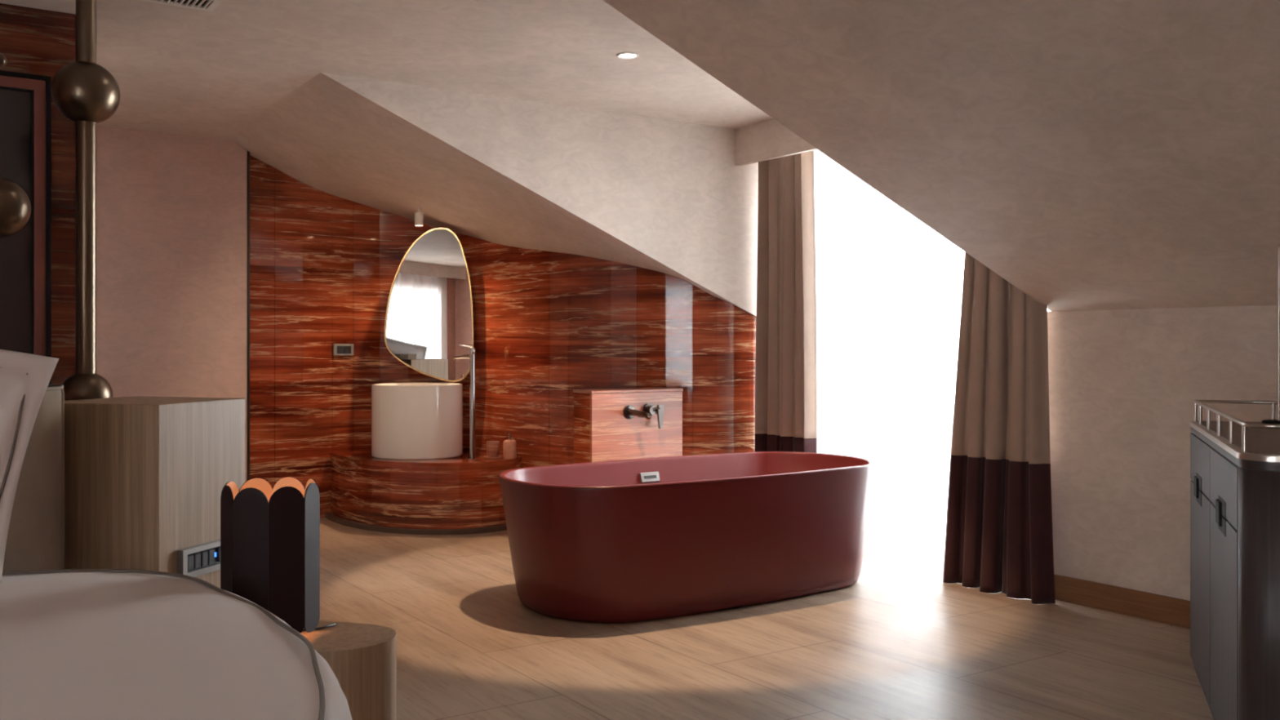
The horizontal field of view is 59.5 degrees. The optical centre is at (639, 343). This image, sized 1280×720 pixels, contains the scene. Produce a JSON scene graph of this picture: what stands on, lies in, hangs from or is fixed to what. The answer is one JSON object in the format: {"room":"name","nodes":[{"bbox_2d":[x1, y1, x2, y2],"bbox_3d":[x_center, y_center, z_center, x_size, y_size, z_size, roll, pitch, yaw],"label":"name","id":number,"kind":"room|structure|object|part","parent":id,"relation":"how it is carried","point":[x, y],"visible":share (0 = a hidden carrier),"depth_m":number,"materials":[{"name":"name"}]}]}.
{"room":"hotel room","nodes":[
{"label":"hotel room","id":0,"kind":"room"},
{"bbox_2d":[0,3,75,384],"bbox_3d":[-3.769,-0.065,3.449,3.755,2.450,0.180,0,0,-34],"label":"wall","id":1,"kind":"structure","parent":0,"point":[33,41],"depth_m":4.34,"materials":[{"name":"red stone"}]},
{"bbox_2d":[0,70,51,384],"bbox_3d":[-2.742,0.065,4.010,1.126,2.190,0.025,0,0,-34],"label":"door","id":2,"kind":"structure","parent":1,"relation":"attached to","point":[25,99],"depth_m":4.28,"materials":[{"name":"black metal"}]},
{"bbox_3d":[-2.743,0.055,4.013,1.002,2.050,0.008,0,0,-34],"label":"pane","id":3,"kind":"part","parent":2,"relation":"part of","materials":[{"name":"clear glass"}]},
{"bbox_2d":[96,125,247,482],"bbox_3d":[-3.111,-0.065,6.819,1.348,2.450,0.200,0,0,-34],"label":"wall","id":4,"kind":"structure","parent":0,"point":[171,209],"depth_m":6.86,"materials":[{"name":"paint"}]},
{"bbox_2d":[0,0,773,137],"bbox_3d":[-0.499,-1.350,2.371,8.200,0.120,10.900,0,0,-34],"label":"ceiling","id":5,"kind":"structure","parent":0,"point":[561,52],"depth_m":5.03,"materials":[{"name":"beige paint"}]},
{"bbox_2d":[140,0,222,11],"bbox_3d":[-1.819,-1.285,4.100,0.522,0.010,0.168,0,0,-34],"label":"ceiling vent","id":6,"kind":"object","parent":5,"relation":"in","point":[204,5],"visible":1,"depth_m":4.22,"materials":[{"name":"white metal"}]},
{"bbox_2d":[617,52,639,58],"bbox_3d":[-0.054,-1.287,5.002,0.098,0.006,0.098,0,0,-34],"label":"recessed light","id":7,"kind":"object","parent":5,"relation":"in","point":[624,55],"visible":1,"depth_m":5.00,"materials":[{"name":"white paint"}]},
{"bbox_2d":[735,119,817,166],"bbox_3d":[1.153,-1.179,5.871,0.032,0.221,2.050,0,0,-34],"label":"trim","id":8,"kind":"structure","parent":5,"relation":"attached to","point":[769,140],"depth_m":6.48,"materials":[{"name":"beige paint"}]},
{"bbox_2d":[755,150,817,453],"bbox_3d":[0.846,-0.021,6.562,0.113,2.359,0.472,0,0,-34],"label":"curtain","id":9,"kind":"object","parent":5,"relation":"hanging from","point":[786,366],"visible":0.71,"depth_m":6.51,"materials":[{"name":"beige fabric"}]},
{"bbox_2d":[813,149,1051,568],"bbox_3d":[1.371,-0.043,6.010,0.061,2.394,2.000,0,0,-34],"label":"window","id":10,"kind":"structure","parent":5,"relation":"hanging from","point":[889,286],"depth_m":6.04,"materials":[{"name":"white glass"}]},
{"bbox_2d":[218,74,755,315],"bbox_3d":[-1.015,-0.776,7.035,2.734,1.269,2.292,0,0,-34],"label":"ceiling","id":11,"kind":"structure","parent":0,"point":[320,135],"depth_m":6.51,"materials":[{"name":"beige paint"}]},
{"bbox_2d":[414,207,423,226],"bbox_3d":[-1.446,-0.840,7.329,0.057,0.131,0.057,0,0,-34],"label":"spotlight","id":12,"kind":"object","parent":11,"relation":"attached to","point":[419,216],"visible":0.99,"depth_m":7.31,"materials":[{"name":"white paint"}]},
{"bbox_2d":[384,227,473,382],"bbox_3d":[-1.417,-0.263,7.541,0.590,1.035,0.074,0,0,-6],"label":"wall mirror","id":13,"kind":"object","parent":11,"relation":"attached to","point":[429,312],"visible":0.98,"depth_m":7.52,"materials":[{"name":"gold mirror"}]},
{"bbox_2d":[249,155,755,517],"bbox_3d":[-0.838,-0.055,7.299,3.294,2.430,0.830,0,0,10],"label":"wall","id":14,"kind":"structure","parent":0,"point":[548,326],"depth_m":7.28,"materials":[{"name":"red stone"}]},
{"bbox_2d":[247,151,249,480],"bbox_3d":[-2.511,-0.033,7.150,0.016,2.386,0.095,0,0,-34],"label":"trim","id":15,"kind":"structure","parent":14,"relation":"attached to","point":[248,152],"depth_m":7.11,"materials":[{"name":"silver metal"}]},
{"bbox_2d":[333,343,353,355],"bbox_3d":[-2.007,0.039,7.587,0.017,0.080,0.156,0,0,44],"label":"wall switch","id":16,"kind":"object","parent":14,"relation":"attached to","point":[339,349],"visible":1,"depth_m":7.58,"materials":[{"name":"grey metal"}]},
{"bbox_2d":[317,72,758,316],"bbox_3d":[-0.157,-0.065,6.266,3.310,2.450,0.060,0,0,-34],"label":"wall","id":17,"kind":"structure","parent":0,"point":[675,193],"depth_m":6.28,"materials":[{"name":"beige paint"}]},
{"bbox_2d":[319,517,1213,719],"bbox_3d":[-0.499,1.220,2.371,8.200,0.120,10.900,0,0,-34],"label":"floor","id":18,"kind":"structure","parent":0,"point":[900,642],"depth_m":4.25,"materials":[{"name":"wood"}]},
{"bbox_2d":[0,53,31,237],"bbox_3d":[-2.115,-0.059,3.686,0.196,2.438,0.196,0,0,-13],"label":"pole","id":19,"kind":"object","parent":18,"relation":"on","point":[15,202],"visible":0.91,"depth_m":3.65,"materials":[{"name":"brown metal"}]},
{"bbox_2d":[2,384,64,571],"bbox_3d":[-2.321,0.635,2.386,1.985,1.050,0.313,0,0,-34],"label":"headboard","id":20,"kind":"object","parent":18,"relation":"on","point":[35,540],"visible":0.27,"depth_m":2.80,"materials":[{"name":"beige fabric"}]},
{"bbox_2d":[50,0,119,400],"bbox_3d":[-1.854,-0.065,3.749,0.264,2.450,0.264,0,0,-34],"label":"pole","id":21,"kind":"object","parent":18,"relation":"on","point":[84,91],"visible":0.66,"depth_m":3.72,"materials":[{"name":"brown metal"}]},
{"bbox_2d":[64,395,244,587],"bbox_3d":[-1.408,0.660,3.196,0.400,1.000,0.383,0,0,17],"label":"block","id":22,"kind":"object","parent":18,"relation":"on","point":[145,477],"visible":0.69,"depth_m":3.03,"materials":[{"name":"beige wood"}]},
{"bbox_2d":[177,538,220,578],"bbox_3d":[-1.210,0.597,3.124,0.020,0.080,0.213,0,0,17],"label":"panel","id":23,"kind":"object","parent":22,"relation":"attached to","point":[197,560],"visible":0.83,"depth_m":3.09,"materials":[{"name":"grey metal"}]},
{"bbox_3d":[-1.216,0.596,3.125,0.008,0.050,0.177,0,0,17],"label":"panel","id":24,"kind":"part","parent":23,"relation":"part of","materials":[{"name":"grey plastic"}]},
{"bbox_2d":[0,568,352,719],"bbox_3d":[-1.468,0.844,1.401,2.310,0.632,2.409,0,0,-34],"label":"bed","id":25,"kind":"object","parent":18,"relation":"on","point":[76,644],"visible":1,"depth_m":1.95,"materials":[{"name":"white fabric"}]},
{"bbox_2d":[0,349,58,582],"bbox_3d":[-1.723,0.199,2.405,0.846,0.668,0.185,0,0,-28],"label":"pillow","id":26,"kind":"object","parent":25,"relation":"on","point":[24,378],"visible":1,"depth_m":2.57,"materials":[{"name":"white fabric"}]},
{"bbox_2d":[300,620,396,719],"bbox_3d":[-0.948,0.935,2.771,0.715,0.450,0.278,0,0,16],"label":"nightstand","id":27,"kind":"object","parent":18,"relation":"on","point":[362,657],"visible":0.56,"depth_m":2.65,"materials":[{"name":"brown wood"}]},
{"bbox_2d":[220,476,337,632],"bbox_3d":[-0.889,0.522,2.727,0.227,0.374,0.224,0,0,7],"label":"table lamp","id":28,"kind":"object","parent":27,"relation":"on","point":[270,538],"visible":0.74,"depth_m":2.64,"materials":[{"name":"paint"}]},
{"bbox_3d":[-0.826,0.705,2.765,0.168,0.009,0.026,0,0,-38],"label":"lamp cord","id":29,"kind":"part","parent":28,"relation":"part of","materials":[{"name":"black plastic"}]},
{"bbox_2d":[324,449,521,534],"bbox_3d":[-1.435,0.943,7.296,1.340,0.434,0.826,0,0,39],"label":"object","id":30,"kind":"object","parent":18,"relation":"on","point":[458,495],"depth_m":6.92,"materials":[{"name":"red stone"}]},
{"bbox_2d":[371,382,462,459],"bbox_3d":[-1.452,0.493,7.307,0.584,0.465,0.584,0,0,-34],"label":"washbasin","id":31,"kind":"object","parent":30,"relation":"on","point":[410,420],"visible":1,"depth_m":7.05,"materials":[{"name":"white ceramic"}]},
{"bbox_2d":[452,344,477,460],"bbox_3d":[-1.113,0.363,7.028,0.206,0.726,0.083,0,0,31],"label":"tap","id":32,"kind":"object","parent":30,"relation":"on","point":[472,350],"visible":1,"depth_m":6.99,"materials":[{"name":"silver metal"}]},
{"bbox_3d":[-1.115,0.088,7.054,0.177,0.035,0.022,0,0,38],"label":"spout","id":33,"kind":"part","parent":32,"relation":"part of","materials":[{"name":"silver metal"}]},
{"bbox_2d":[484,455,502,458],"bbox_3d":[-0.933,0.719,7.106,0.116,0.014,0.116,0,0,-34],"label":"soap dish","id":34,"kind":"object","parent":30,"relation":"on","point":[485,456],"visible":0.9,"depth_m":7.07,"materials":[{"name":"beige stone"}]},
{"bbox_2d":[486,440,499,456],"bbox_3d":[-0.933,0.664,7.106,0.082,0.094,0.082,0,0,-34],"label":"tumbler","id":35,"kind":"object","parent":34,"relation":"on","point":[492,446],"visible":1,"depth_m":7.07,"materials":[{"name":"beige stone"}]},
{"bbox_2d":[502,431,516,458],"bbox_3d":[-0.828,0.640,7.122,0.084,0.171,0.084,0,0,33],"label":"soap dispenser","id":36,"kind":"object","parent":30,"relation":"on","point":[509,446],"visible":1,"depth_m":7.09,"materials":[{"name":"pink stone"}]},
{"bbox_2d":[573,387,683,463],"bbox_3d":[-0.065,0.710,6.454,0.625,0.900,0.206,0,0,-34],"label":"pier","id":37,"kind":"object","parent":18,"relation":"on","point":[602,432],"visible":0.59,"depth_m":6.33,"materials":[{"name":"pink stone"}]},
{"bbox_2d":[623,403,664,428],"bbox_3d":[0.061,0.411,6.291,0.236,0.144,0.211,0,0,-34],"label":"tap","id":38,"kind":"object","parent":37,"relation":"attached to","point":[629,411],"visible":1,"depth_m":6.36,"materials":[{"name":"silver metal"}]},
{"bbox_3d":[-0.001,0.391,6.245,0.040,0.052,0.203,0,0,-34],"label":"spout","id":39,"kind":"part","parent":38,"relation":"part of","materials":[{"name":"silver metal"}]},
{"bbox_3d":[0.117,0.413,6.378,0.046,0.140,0.012,0,0,-34],"label":"lever","id":40,"kind":"part","parent":38,"relation":"part of","materials":[{"name":"silver metal"}]},
{"bbox_2d":[499,451,874,622],"bbox_3d":[0.265,0.871,5.309,1.940,0.579,0.920,0,0,-34],"label":"bathtub","id":41,"kind":"object","parent":18,"relation":"on","point":[645,539],"visible":1,"depth_m":4.83,"materials":[{"name":"red ceramic"}]},
{"bbox_3d":[0.049,0.673,5.660,0.112,0.050,0.012,0,-16,-34],"label":"overflow plate","id":42,"kind":"part","parent":41,"relation":"part of","materials":[{"name":"grey metal"}]},
{"bbox_2d":[1189,400,1279,719],"bbox_3d":[1.982,0.679,3.320,0.534,0.961,1.321,0,0,21],"label":"bar cabinet","id":43,"kind":"object","parent":18,"relation":"on","point":[1235,463],"visible":0.98,"depth_m":2.97,"materials":[{"name":"grey wood"}]},
{"bbox_3d":[1.980,0.240,3.994,0.011,0.071,0.011,0,0,21],"label":"rail post","id":44,"kind":"part","parent":43,"relation":"part of","materials":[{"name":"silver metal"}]},
{"bbox_3d":[1.873,0.481,3.772,0.008,0.067,0.078,0,0,21],"label":"handle pull","id":45,"kind":"part","parent":43,"relation":"part of","materials":[{"name":"black metal"}]},
{"bbox_3d":[1.866,0.460,3.733,0.006,0.044,0.156,0,0,21],"label":"handle","id":46,"kind":"part","parent":43,"relation":"part of","materials":[{"name":"black metal"}]},
{"bbox_3d":[1.866,0.510,3.733,0.006,0.044,0.156,0,0,21],"label":"handle","id":47,"kind":"part","parent":43,"relation":"part of","materials":[{"name":"black metal"}]},
{"bbox_3d":[1.921,0.240,3.840,0.011,0.071,0.011,0,0,21],"label":"rail post","id":48,"kind":"part","parent":43,"relation":"part of","materials":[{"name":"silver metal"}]},
{"bbox_3d":[1.871,0.400,3.731,0.014,0.164,0.604,0,0,21],"label":"drawer","id":49,"kind":"part","parent":43,"relation":"part of","materials":[{"name":"grey wood"}]},
{"bbox_3d":[1.871,0.800,3.731,0.014,0.624,0.604,0,0,21],"label":"door","id":50,"kind":"part","parent":43,"relation":"part of","materials":[{"name":"grey wood"}]},
{"bbox_3d":[1.831,0.240,3.607,0.011,0.071,0.011,0,0,21],"label":"rail post","id":51,"kind":"part","parent":43,"relation":"part of","materials":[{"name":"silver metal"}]},
{"bbox_3d":[1.654,0.481,3.202,0.008,0.067,0.078,0,0,21],"label":"handle pull","id":52,"kind":"part","parent":43,"relation":"part of","materials":[{"name":"black metal"}]},
{"bbox_3d":[1.734,0.240,3.355,0.011,0.071,0.011,0,0,21],"label":"rail post","id":53,"kind":"part","parent":43,"relation":"part of","materials":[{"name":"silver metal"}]},
{"bbox_3d":[1.647,0.460,3.163,0.007,0.044,0.156,0,0,21],"label":"handle","id":54,"kind":"part","parent":43,"relation":"part of","materials":[{"name":"grey metal"}]},
{"bbox_3d":[1.647,0.510,3.163,0.007,0.044,0.156,0,0,21],"label":"handle","id":55,"kind":"part","parent":43,"relation":"part of","materials":[{"name":"grey metal"}]},
{"bbox_3d":[1.652,0.800,3.161,0.014,0.624,0.604,0,0,21],"label":"door","id":56,"kind":"part","parent":43,"relation":"part of","materials":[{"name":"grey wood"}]},
{"bbox_3d":[1.652,0.400,3.161,0.014,0.164,0.604,0,0,21],"label":"drawer","id":57,"kind":"part","parent":43,"relation":"part of","materials":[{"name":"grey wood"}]},
{"bbox_3d":[1.637,0.240,3.103,0.011,0.071,0.011,0,0,21],"label":"rail post","id":58,"kind":"part","parent":43,"relation":"part of","materials":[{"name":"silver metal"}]},
{"bbox_3d":[1.984,0.205,3.319,0.503,0.012,1.296,0,0,21],"label":"gallery rail","id":59,"kind":"part","parent":43,"relation":"part of","materials":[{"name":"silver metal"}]},
{"bbox_3d":[1.546,0.240,2.865,0.011,0.071,0.011,0,0,21],"label":"rail post","id":60,"kind":"part","parent":43,"relation":"part of","materials":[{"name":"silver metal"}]},
{"bbox_2d":[1262,247,1279,424],"bbox_3d":[2.202,-0.055,3.860,0.104,0.657,0.104,0,0,-34],"label":"metal rod","id":61,"kind":"object","parent":43,"relation":"on","point":[1264,421],"visible":0.84,"depth_m":3.86,"materials":[{"name":"silver metal"}]},
{"bbox_3d":[2.202,-0.057,3.860,0.009,0.653,0.009,0,0,-34],"label":"rod","id":62,"kind":"part","parent":61,"relation":"part of","materials":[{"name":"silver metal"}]},
{"bbox_3d":[2.215,0.240,3.919,0.011,0.071,0.011,0,0,21],"label":"rail post","id":63,"kind":"part","parent":43,"relation":"part of","materials":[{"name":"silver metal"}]},
{"bbox_2d":[603,0,1279,311],"bbox_3d":[2.539,-0.786,1.704,2.734,1.288,6.420,0,0,-34],"label":"ceiling","id":64,"kind":"structure","parent":0,"point":[1089,154],"depth_m":3.68,"materials":[{"name":"beige paint"}]},
{"bbox_2d":[1047,305,1277,600],"bbox_3d":[3.813,0.505,2.582,0.400,1.309,6.465,0,0,-34],"label":"wall","id":65,"kind":"structure","parent":0,"point":[1124,384],"depth_m":4.77,"materials":[{"name":"beige paint"}]},
{"bbox_2d":[1053,573,1190,628],"bbox_3d":[3.586,1.104,2.547,0.016,0.112,6.260,0,0,-34],"label":"baseboard","id":66,"kind":"structure","parent":65,"relation":"attached to","point":[1175,611],"depth_m":4.80,"materials":[{"name":"brown wood"}]},
{"bbox_3d":[1.025,-0.065,4.493,3.310,2.450,0.100,0,0,-34],"label":"wall","id":67,"kind":"structure","parent":0,"visible":0},
{"bbox_2d":[942,252,1055,604],"bbox_3d":[1.666,-0.021,5.251,0.141,2.359,0.622,0,0,-34],"label":"curtain","id":68,"kind":"object","parent":67,"relation":"hanging from","point":[999,536],"visible":0.69,"depth_m":5.21,"materials":[{"name":"beige fabric"}]},
{"bbox_3d":[1.676,-0.331,5.253,0.121,1.738,0.556,0,0,-34],"label":"panel","id":69,"kind":"part","parent":68,"relation":"part of","materials":[{"name":"beige fabric"}]}
]}

